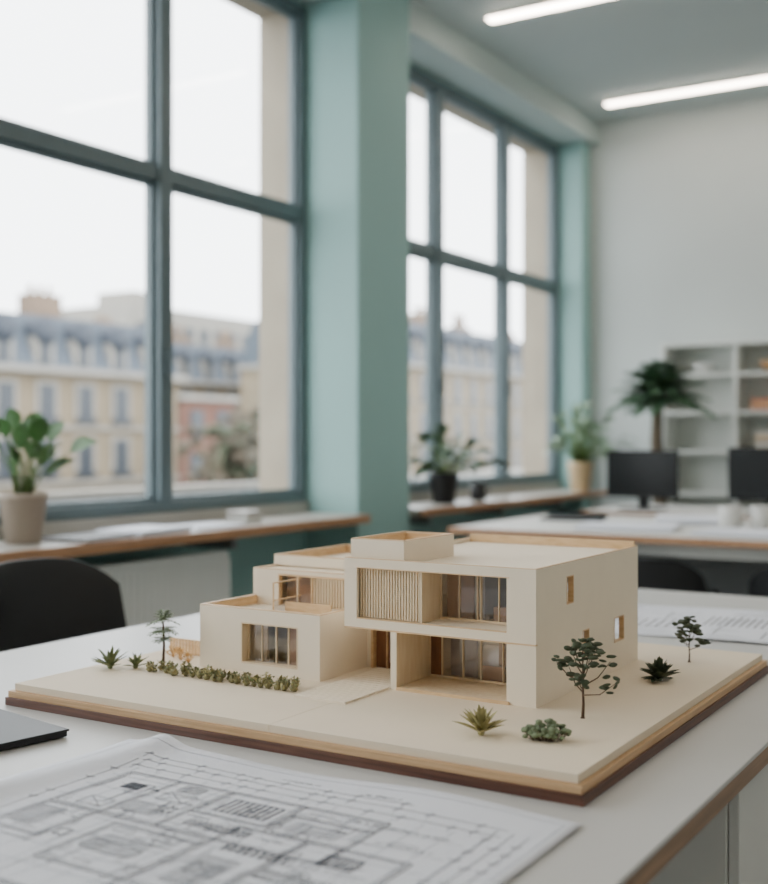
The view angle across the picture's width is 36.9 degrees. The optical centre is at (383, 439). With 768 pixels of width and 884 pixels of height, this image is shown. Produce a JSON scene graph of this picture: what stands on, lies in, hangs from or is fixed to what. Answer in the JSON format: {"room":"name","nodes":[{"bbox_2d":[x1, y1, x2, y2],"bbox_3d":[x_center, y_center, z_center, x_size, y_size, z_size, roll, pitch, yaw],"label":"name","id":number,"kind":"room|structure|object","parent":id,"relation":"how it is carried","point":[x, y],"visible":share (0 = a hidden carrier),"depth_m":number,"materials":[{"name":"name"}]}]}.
{"room":"design studio","nodes":[
{"label":"design studio","id":0,"kind":"room"},
{"bbox_2d":[297,0,320,4],"bbox_3d":[-1.051,-2.200,4.271,0.260,0.160,2.956,0,0,32],"label":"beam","id":1,"kind":"structure","parent":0,"point":[304,2],"depth_m":5.56,"materials":[{"name":"teal paint"}]},
{"bbox_2d":[73,0,557,597],"bbox_3d":[-1.520,-0.565,4.013,0.270,3.430,10.450,0,0,32],"label":"wall","id":2,"kind":"structure","parent":0,"point":[252,551],"depth_m":5.71,"materials":[{"name":"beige paint"}]},
{"bbox_2d":[0,0,305,525],"bbox_3d":[-1.168,-0.900,4.343,0.105,2.400,2.940,0,0,32],"label":"frame","id":3,"kind":"object","parent":2,"relation":"attached to","point":[157,173],"visible":1,"depth_m":4.72,"materials":[{"name":"paint"}]},
{"bbox_2d":[0,502,370,562],"bbox_3d":[-0.997,0.375,4.238,0.385,0.150,2.950,0,0,32],"label":"windowsill","id":4,"kind":"structure","parent":2,"relation":"attached to","point":[285,517],"depth_m":4.54,"materials":[{"name":"brown wood"}]},
{"bbox_2d":[0,408,97,544],"bbox_3d":[-1.179,0.120,3.882,0.371,0.459,0.288,0,0,-24],"label":"potted plant","id":5,"kind":"object","parent":4,"relation":"on","point":[22,510],"visible":1,"depth_m":3.85,"materials":[{"name":"green plant"}]},
{"bbox_2d":[41,532,134,543],"bbox_3d":[-1.039,0.343,4.041,0.200,0.015,0.260,0,0,26],"label":"notebook","id":6,"kind":"object","parent":4,"relation":"on","point":[85,537],"visible":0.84,"depth_m":3.99,"materials":[{"name":"white paper"}]},
{"bbox_2d":[93,524,191,536],"bbox_3d":[-0.901,0.339,4.306,0.232,0.021,0.292,0,0,26],"label":"paper stack","id":7,"kind":"object","parent":4,"relation":"on","point":[145,530],"visible":0.88,"depth_m":4.25,"materials":[{"name":"white paper"}]},
{"bbox_2d":[173,522,246,529],"bbox_3d":[-0.716,0.345,4.612,0.204,0.011,0.264,0,0,37],"label":"paper stack","id":8,"kind":"object","parent":4,"relation":"on","point":[203,525],"visible":0.79,"depth_m":4.58,"materials":[{"name":"white paper"}]},
{"bbox_2d":[226,510,262,523],"bbox_3d":[-0.590,0.325,4.868,0.106,0.050,0.126,0,0,26],"label":"storage box","id":9,"kind":"object","parent":4,"relation":"on","point":[237,516],"visible":0.96,"depth_m":4.82,"materials":[{"name":"white cardboard"}]},
{"bbox_2d":[305,0,408,549],"bbox_3d":[-0.128,-0.565,5.726,0.310,3.430,0.485,0,0,32],"label":"pillar","id":10,"kind":"structure","parent":2,"relation":"attached to","point":[357,51],"depth_m":5.55,"materials":[{"name":"teal paint"}]},
{"bbox_2d":[409,65,558,493],"bbox_3d":[0.548,-0.900,7.138,0.105,2.400,2.620,0,0,32],"label":"frame","id":11,"kind":"object","parent":2,"relation":"attached to","point":[433,252],"visible":0.74,"depth_m":7.46,"materials":[{"name":"paint"}]},
{"bbox_2d":[409,482,606,523],"bbox_3d":[0.720,0.375,7.036,0.385,0.150,2.625,0,0,32],"label":"countertop","id":12,"kind":"structure","parent":2,"relation":"attached to","point":[422,508],"depth_m":6.92,"materials":[{"name":"brown wood"}]},
{"bbox_2d":[409,423,510,503],"bbox_3d":[0.426,0.124,6.284,0.421,0.452,0.861,0,0,32],"label":"potted plant","id":13,"kind":"object","parent":12,"relation":"on","point":[443,484],"visible":0.99,"depth_m":6.30,"materials":[{"name":"green plant"}]},
{"bbox_2d":[470,483,489,500],"bbox_3d":[0.549,0.300,6.651,0.090,0.100,0.109,0,0,-25],"label":"coffee mug","id":14,"kind":"object","parent":12,"relation":"on","point":[477,490],"visible":1,"depth_m":6.62,"materials":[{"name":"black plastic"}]},
{"bbox_2d":[544,402,637,491],"bbox_3d":[1.371,0.045,7.667,0.631,0.609,0.672,0,0,32],"label":"potted plant","id":15,"kind":"object","parent":12,"relation":"on","point":[580,470],"visible":1,"depth_m":7.78,"materials":[{"name":"green plant"}]},
{"bbox_2d":[411,0,767,121],"bbox_3d":[1.276,-2.355,2.297,6.830,0.150,10.650,0,0,32],"label":"ceiling","id":16,"kind":"structure","parent":0,"point":[587,54],"depth_m":6.65,"materials":[{"name":"paint"}]},
{"bbox_2d":[409,0,599,145],"bbox_3d":[0.709,-2.200,7.137,0.260,0.160,2.793,0,0,32],"label":"beam","id":17,"kind":"structure","parent":16,"relation":"attached to","point":[436,47],"depth_m":6.92,"materials":[{"name":"teal paint"}]},
{"bbox_2d":[486,0,599,22],"bbox_3d":[1.477,-2.263,5.606,2.150,0.035,0.070,0,0,32],"label":"recessed light","id":18,"kind":"object","parent":16,"relation":"in","point":[545,5],"visible":1,"depth_m":6.02,"materials":[{"name":"white plastic"}]},
{"bbox_2d":[604,73,767,106],"bbox_3d":[2.415,-2.263,7.154,2.170,0.035,0.070,0,0,32],"label":"recessed light","id":19,"kind":"object","parent":16,"relation":"in","point":[757,78],"visible":1,"depth_m":7.41,"materials":[{"name":"glowing white plastic diffuser"},{"name":"metal"}]},
{"bbox_2d":[590,97,767,508],"bbox_3d":[4.151,-0.565,6.722,6.560,3.430,0.100,0,0,32],"label":"wall","id":20,"kind":"structure","parent":0,"point":[679,199],"depth_m":8.01,"materials":[{"name":"grey paint"}]},
{"bbox_2d":[558,141,589,512],"bbox_3d":[1.367,-0.565,8.275,0.190,3.430,0.155,0,0,32],"label":"pillar","id":21,"kind":"structure","parent":20,"relation":"attached to","point":[574,158],"depth_m":8.21,"materials":[{"name":"teal paint"}]},
{"bbox_3d":[1.276,1.200,2.297,6.830,0.100,10.650,0,0,32],"label":"floor","id":22,"kind":"structure","parent":0,"visible":0},
{"bbox_2d":[0,558,126,651],"bbox_3d":[-0.693,0.723,2.714,0.482,0.856,0.489,0,0,32],"label":"desk chair","id":23,"kind":"object","parent":22,"relation":"on","point":[43,600],"visible":0.36,"depth_m":2.88,"materials":[{"name":"black plastic"}]},
{"bbox_2d":[93,550,229,626],"bbox_3d":[-1.166,0.800,4.040,0.246,0.700,1.665,0,0,32],"label":"radiator","id":24,"kind":"object","parent":22,"relation":"on","point":[179,584],"visible":0.28,"depth_m":4.38,"materials":[{"name":"metal"}]},
{"bbox_2d":[0,584,767,883],"bbox_3d":[-0.051,0.775,1.938,1.389,0.750,2.750,0,0,32],"label":"work table","id":25,"kind":"object","parent":22,"relation":"on","point":[631,831],"visible":0.04,"depth_m":1.42,"materials":[{"name":"laminate"}]},
{"bbox_2d":[0,709,68,750],"bbox_3d":[-0.583,0.394,1.565,0.264,0.012,0.184,0,0,41],"label":"closed laptop","id":26,"kind":"object","parent":25,"relation":"on","point":[16,730],"visible":1,"depth_m":1.54,"materials":[{"name":"black plastic"}]},
{"bbox_2d":[5,637,767,806],"bbox_3d":[0.046,0.384,1.858,0.926,0.032,0.855,0,0,32],"label":"base","id":27,"kind":"object","parent":25,"relation":"on","point":[416,735],"depth_m":1.55,"materials":[{"name":"brown wood"}]},
{"bbox_2d":[92,645,127,668],"bbox_3d":[-0.442,0.350,1.854,0.057,0.036,0.063,0,0,-25],"label":"agave","id":28,"kind":"object","parent":27,"relation":"on","point":[110,660],"visible":1,"depth_m":1.85,"materials":[{"name":"green plant"}]},
{"bbox_2d":[122,652,146,667],"bbox_3d":[-0.398,0.355,1.855,0.044,0.027,0.044,0,0,32],"label":"agave","id":29,"kind":"object","parent":27,"relation":"on","point":[137,660],"visible":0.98,"depth_m":1.85,"materials":[{"name":"green plant"}]},
{"bbox_2d":[146,609,179,664],"bbox_3d":[-0.360,0.322,1.871,0.053,0.092,0.053,0,0,32],"label":"tree","id":30,"kind":"object","parent":27,"relation":"on","point":[163,628],"visible":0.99,"depth_m":1.87,"materials":[{"name":"green plant"}]},
{"bbox_2d":[166,644,194,661],"bbox_3d":[-0.340,0.357,1.930,0.039,0.023,0.087,0,0,-41],"label":"shrub","id":31,"kind":"object","parent":27,"relation":"on","point":[186,656],"visible":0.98,"depth_m":1.92,"materials":[{"name":"beige plant"}]},
{"bbox_2d":[169,637,199,655],"bbox_3d":[-0.323,0.355,1.966,0.117,0.026,0.005,0,0,32],"label":"fence","id":32,"kind":"object","parent":27,"relation":"on","point":[187,644],"visible":0.44,"depth_m":1.98,"materials":[{"name":"beige wood"}]},
{"bbox_2d":[146,660,300,691],"bbox_3d":[-0.247,0.358,1.759,0.298,0.020,0.054,0,0,32],"label":"hedge","id":33,"kind":"object","parent":27,"relation":"on","point":[219,675],"visible":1,"depth_m":1.75,"materials":[{"name":"green plant"}]},
{"bbox_2d":[200,531,637,707],"bbox_3d":[0.036,0.258,1.857,0.590,0.219,0.533,0,0,32],"label":"model","id":34,"kind":"object","parent":27,"relation":"on","point":[419,606],"visible":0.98,"depth_m":1.75},
{"bbox_2d":[453,705,507,735],"bbox_3d":[0.123,0.349,1.438,0.066,0.039,0.058,0,0,-38],"label":"agave","id":35,"kind":"object","parent":27,"relation":"on","point":[481,719],"visible":1,"depth_m":1.43,"materials":[{"name":"green plant"}]},
{"bbox_2d":[521,718,571,741],"bbox_3d":[0.199,0.355,1.411,0.061,0.027,0.042,0,0,3],"label":"shrub","id":36,"kind":"object","parent":27,"relation":"on","point":[538,730],"visible":1,"depth_m":1.40,"materials":[{"name":"green plant"}]},
{"bbox_2d":[551,637,619,718],"bbox_3d":[0.269,0.314,1.519,0.097,0.108,0.087,0,0,32],"label":"tree","id":37,"kind":"object","parent":27,"relation":"on","point":[588,647],"visible":1,"depth_m":1.51,"materials":[{"name":"green plant"}]},
{"bbox_2d":[639,656,680,682],"bbox_3d":[0.421,0.350,1.757,0.061,0.039,0.068,0,0,-8],"label":"shrub","id":38,"kind":"object","parent":27,"relation":"on","point":[659,671],"visible":1,"depth_m":1.75,"materials":[{"name":"green plant"}]},
{"bbox_2d":[672,616,710,661],"bbox_3d":[0.505,0.330,1.905,0.056,0.076,0.063,0,0,-9],"label":"tree","id":39,"kind":"object","parent":27,"relation":"on","point":[695,629],"visible":1,"depth_m":1.90,"materials":[{"name":"green plant"}]},
{"bbox_2d":[615,604,767,643],"bbox_3d":[0.660,0.397,2.528,0.580,0.005,0.440,0,0,27],"label":"drawing","id":40,"kind":"object","parent":25,"relation":"on","point":[742,625],"visible":0.62,"depth_m":2.50,"materials":[{"name":"paper"}]},
{"bbox_3d":[-0.387,0.399,0.989,0.585,0.001,0.520,0,0,32],"label":"drawing","id":41,"kind":"object","parent":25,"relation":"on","visible":0},
{"bbox_2d":[0,734,581,883],"bbox_3d":[-0.249,0.389,1.056,0.636,0.019,0.700,0,0,32],"label":"drawing","id":42,"kind":"object","parent":41,"relation":"on","point":[157,809],"visible":1,"depth_m":1.18,"materials":[{"name":"paper"}]},
{"bbox_2d":[448,514,767,595],"bbox_3d":[1.548,0.775,5.209,2.212,0.750,1.202,0,0,32],"label":"office desk","id":43,"kind":"object","parent":22,"relation":"on","point":[727,565],"visible":0.37,"depth_m":5.08,"materials":[{"name":"white laminate"}]},
{"bbox_2d":[540,512,606,521],"bbox_3d":[0.951,0.385,5.753,0.300,0.030,0.200,0,0,20],"label":"laptop","id":44,"kind":"object","parent":43,"relation":"on","point":[552,516],"visible":1,"depth_m":5.73,"materials":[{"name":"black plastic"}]},
{"bbox_2d":[573,521,680,531],"bbox_3d":[1.100,0.391,5.192,0.438,0.018,0.318,0,0,20],"label":"paper stack","id":45,"kind":"object","parent":43,"relation":"on","point":[590,525],"visible":1,"depth_m":5.10,"materials":[{"name":"white paper"}]},
{"bbox_2d":[654,514,718,525],"bbox_3d":[1.468,0.386,5.548,0.312,0.028,0.372,0,0,14],"label":"paper stack","id":46,"kind":"object","parent":43,"relation":"on","point":[690,520],"visible":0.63,"depth_m":5.40,"materials":[{"name":"white paper"}]},
{"bbox_2d":[689,527,767,538],"bbox_3d":[1.552,0.393,4.857,0.413,0.014,0.333,0,0,37],"label":"paper stack","id":47,"kind":"object","parent":43,"relation":"on","point":[716,531],"visible":1,"depth_m":4.81,"materials":[{"name":"white paper"}]},
{"bbox_2d":[719,505,748,527],"bbox_3d":[1.584,0.350,5.240,0.100,0.100,0.120,0,0,-24],"label":"coffee mug","id":48,"kind":"object","parent":43,"relation":"on","point":[730,516],"visible":0.97,"depth_m":5.21,"materials":[{"name":"white ceramic"}]},
{"bbox_2d":[751,506,767,528],"bbox_3d":[1.716,0.350,5.207,0.090,0.100,0.109,0,0,-25],"label":"coffee mug","id":49,"kind":"object","parent":43,"relation":"on","point":[759,514],"visible":1,"depth_m":5.18,"materials":[{"name":"white ceramic"}]},
{"bbox_2d":[605,360,717,504],"bbox_3d":[1.707,0.325,7.178,0.688,1.651,0.531,0,0,32],"label":"potted palm","id":50,"kind":"object","parent":22,"relation":"on","point":[654,383],"visible":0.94,"depth_m":7.17,"materials":[{"name":"plant"}]},
{"bbox_2d":[581,504,750,519],"bbox_3d":[2.247,0.775,6.299,2.162,0.750,0.812,0,0,32],"label":"office desk","id":51,"kind":"object","parent":22,"relation":"on","point":[672,509],"visible":0.23,"depth_m":6.50,"materials":[{"name":"white laminate"}]},
{"bbox_2d":[607,450,678,510],"bbox_3d":[1.488,0.230,6.608,0.420,0.340,0.160,0,0,32],"label":"computer monitor","id":52,"kind":"object","parent":51,"relation":"on","point":[645,475],"visible":1,"depth_m":6.58,"materials":[{"name":"black plastic"}]},
{"bbox_2d":[728,447,767,513],"bbox_3d":[2.101,0.220,6.232,0.460,0.360,0.160,0,0,32],"label":"computer monitor","id":53,"kind":"object","parent":51,"relation":"on","point":[747,466],"visible":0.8,"depth_m":6.27,"materials":[{"name":"black plastic"}]},
{"bbox_2d":[638,559,717,593],"bbox_3d":[1.201,0.825,5.048,0.488,0.651,0.481,0,0,26],"label":"desk chair","id":54,"kind":"object","parent":22,"relation":"on","point":[655,574],"visible":0.22,"depth_m":4.83,"materials":[{"name":"black plastic"}]},
{"bbox_2d":[648,764,767,883],"bbox_3d":[0.456,0.791,2.067,0.615,0.718,1.000,0,0,32],"label":"storage cabinet","id":55,"kind":"object","parent":22,"relation":"on","point":[732,848],"visible":0.02,"depth_m":1.51,"materials":[{"name":"white laminate"}]},
{"bbox_2d":[661,339,767,506],"bbox_3d":[2.810,0.250,7.310,2.060,1.800,0.280,0,0,32],"label":"shelving unit","id":56,"kind":"object","parent":22,"relation":"on","point":[702,442],"visible":0.35,"depth_m":7.77,"materials":[{"name":"paint"}]},
{"bbox_2d":[692,364,716,372],"bbox_3d":[2.144,-0.474,7.696,0.160,0.064,0.160,0,0,32],"label":"decorative bowl","id":57,"kind":"object","parent":56,"relation":"on","point":[700,368],"visible":0.9,"depth_m":7.64,"materials":[{"name":"white ceramic"}]},
{"bbox_2d":[751,399,767,409],"bbox_3d":[2.521,-0.230,7.488,0.220,0.075,0.160,0,0,32],"label":"book stack","id":58,"kind":"object","parent":56,"relation":"in","point":[756,404],"visible":0.94,"depth_m":7.45,"materials":[{"name":"paper"}]},
{"bbox_2d":[755,431,767,446],"bbox_3d":[2.560,0.005,7.476,0.240,0.125,0.180,0,0,32],"label":"book stack","id":59,"kind":"object","parent":56,"relation":"in","point":[761,437],"visible":0.88,"depth_m":7.44,"materials":[{"name":"white paper"}]},
{"bbox_2d":[759,360,767,370],"bbox_3d":[2.527,-0.478,7.460,0.180,0.072,0.180,0,0,32],"label":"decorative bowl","id":60,"kind":"object","parent":56,"relation":"on","point":[764,363],"visible":0.96,"depth_m":7.43,"materials":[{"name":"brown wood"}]},
{"bbox_2d":[748,568,767,596],"bbox_3d":[1.742,0.825,4.657,0.488,0.651,0.481,0,0,37],"label":"desk chair","id":61,"kind":"object","parent":22,"relation":"on","point":[758,584],"visible":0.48,"depth_m":4.62,"materials":[{"name":"black plastic"}]},
{"label":"outside","id":62,"kind":"structure","parent":0,"visible":0},
{"bbox_3d":[-17.367,11.250,128.009,156.440,0.200,320.000,0,0,32],"label":"ground","id":63,"kind":"structure","parent":62,"visible":0},
{"bbox_2d":[0,284,187,491],"bbox_3d":[-32.184,0.950,56.138,15.000,20.400,50.600,0,0,32],"label":"apartment building","id":64,"kind":"structure","parent":63,"relation":"on","point":[87,376],"depth_m":67.09,"materials":[{"name":"stone"}]},
{"bbox_2d":[62,290,252,349],"bbox_3d":[-29.817,-3.600,149.148,17.100,29.500,27.000,0,0,32],"label":"modern building","id":65,"kind":"structure","parent":63,"relation":"on","point":[126,308],"depth_m":142.20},
{"bbox_2d":[90,314,244,413],"bbox_3d":[-17.444,-0.050,122.189,15.000,22.400,50.600,0,0,32],"label":"apartment building","id":66,"kind":"structure","parent":63,"relation":"on","point":[212,371],"depth_m":110.77,"materials":[{"name":"stone"}]},
{"bbox_2d":[177,394,239,484],"bbox_3d":[-15.842,3.950,86.002,7.600,14.400,6.600,0,0,32],"label":"brick building","id":67,"kind":"structure","parent":63,"relation":"on","point":[199,411],"depth_m":82.97,"materials":[{"name":"pink brick"}]},
{"bbox_2d":[177,410,258,483],"bbox_3d":[-7.775,4.795,59.937,6.580,12.721,7.376,0,0,-15],"label":"street tree","id":68,"kind":"object","parent":63,"relation":"on","point":[243,466],"visible":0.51,"depth_m":59.22,"materials":[{"name":"green plant"}]},
{"bbox_2d":[214,403,258,465],"bbox_3d":[-6.867,4.460,69.088,7.499,13.390,6.893,0,0,32],"label":"street tree","id":69,"kind":"object","parent":63,"relation":"on","point":[254,411],"visible":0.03,"depth_m":68.34,"materials":[{"name":"green plant"}]},
{"bbox_2d":[47,468,521,502],"bbox_3d":[2.753,5.730,12.978,1.810,10.840,35.000,0,0,32],"label":"parapet","id":70,"kind":"object","parent":63,"relation":"on","point":[130,492],"visible":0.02,"depth_m":7.66,"materials":[{"name":"stone"}]},
{"bbox_2d":[236,306,521,473],"bbox_3d":[11.769,-0.700,127.721,15.000,23.700,70.600,0,0,32],"label":"apartment building","id":71,"kind":"structure","parent":63,"relation":"on","point":[468,356],"depth_m":107.52,"materials":[{"name":"stone"}]},
{"bbox_2d":[409,434,487,473],"bbox_3d":[3.440,5.399,70.802,6.237,11.513,6.782,0,0,-33],"label":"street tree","id":72,"kind":"object","parent":63,"relation":"on","point":[447,443],"visible":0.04,"depth_m":70.10,"materials":[{"name":"green plant"}]}
]}

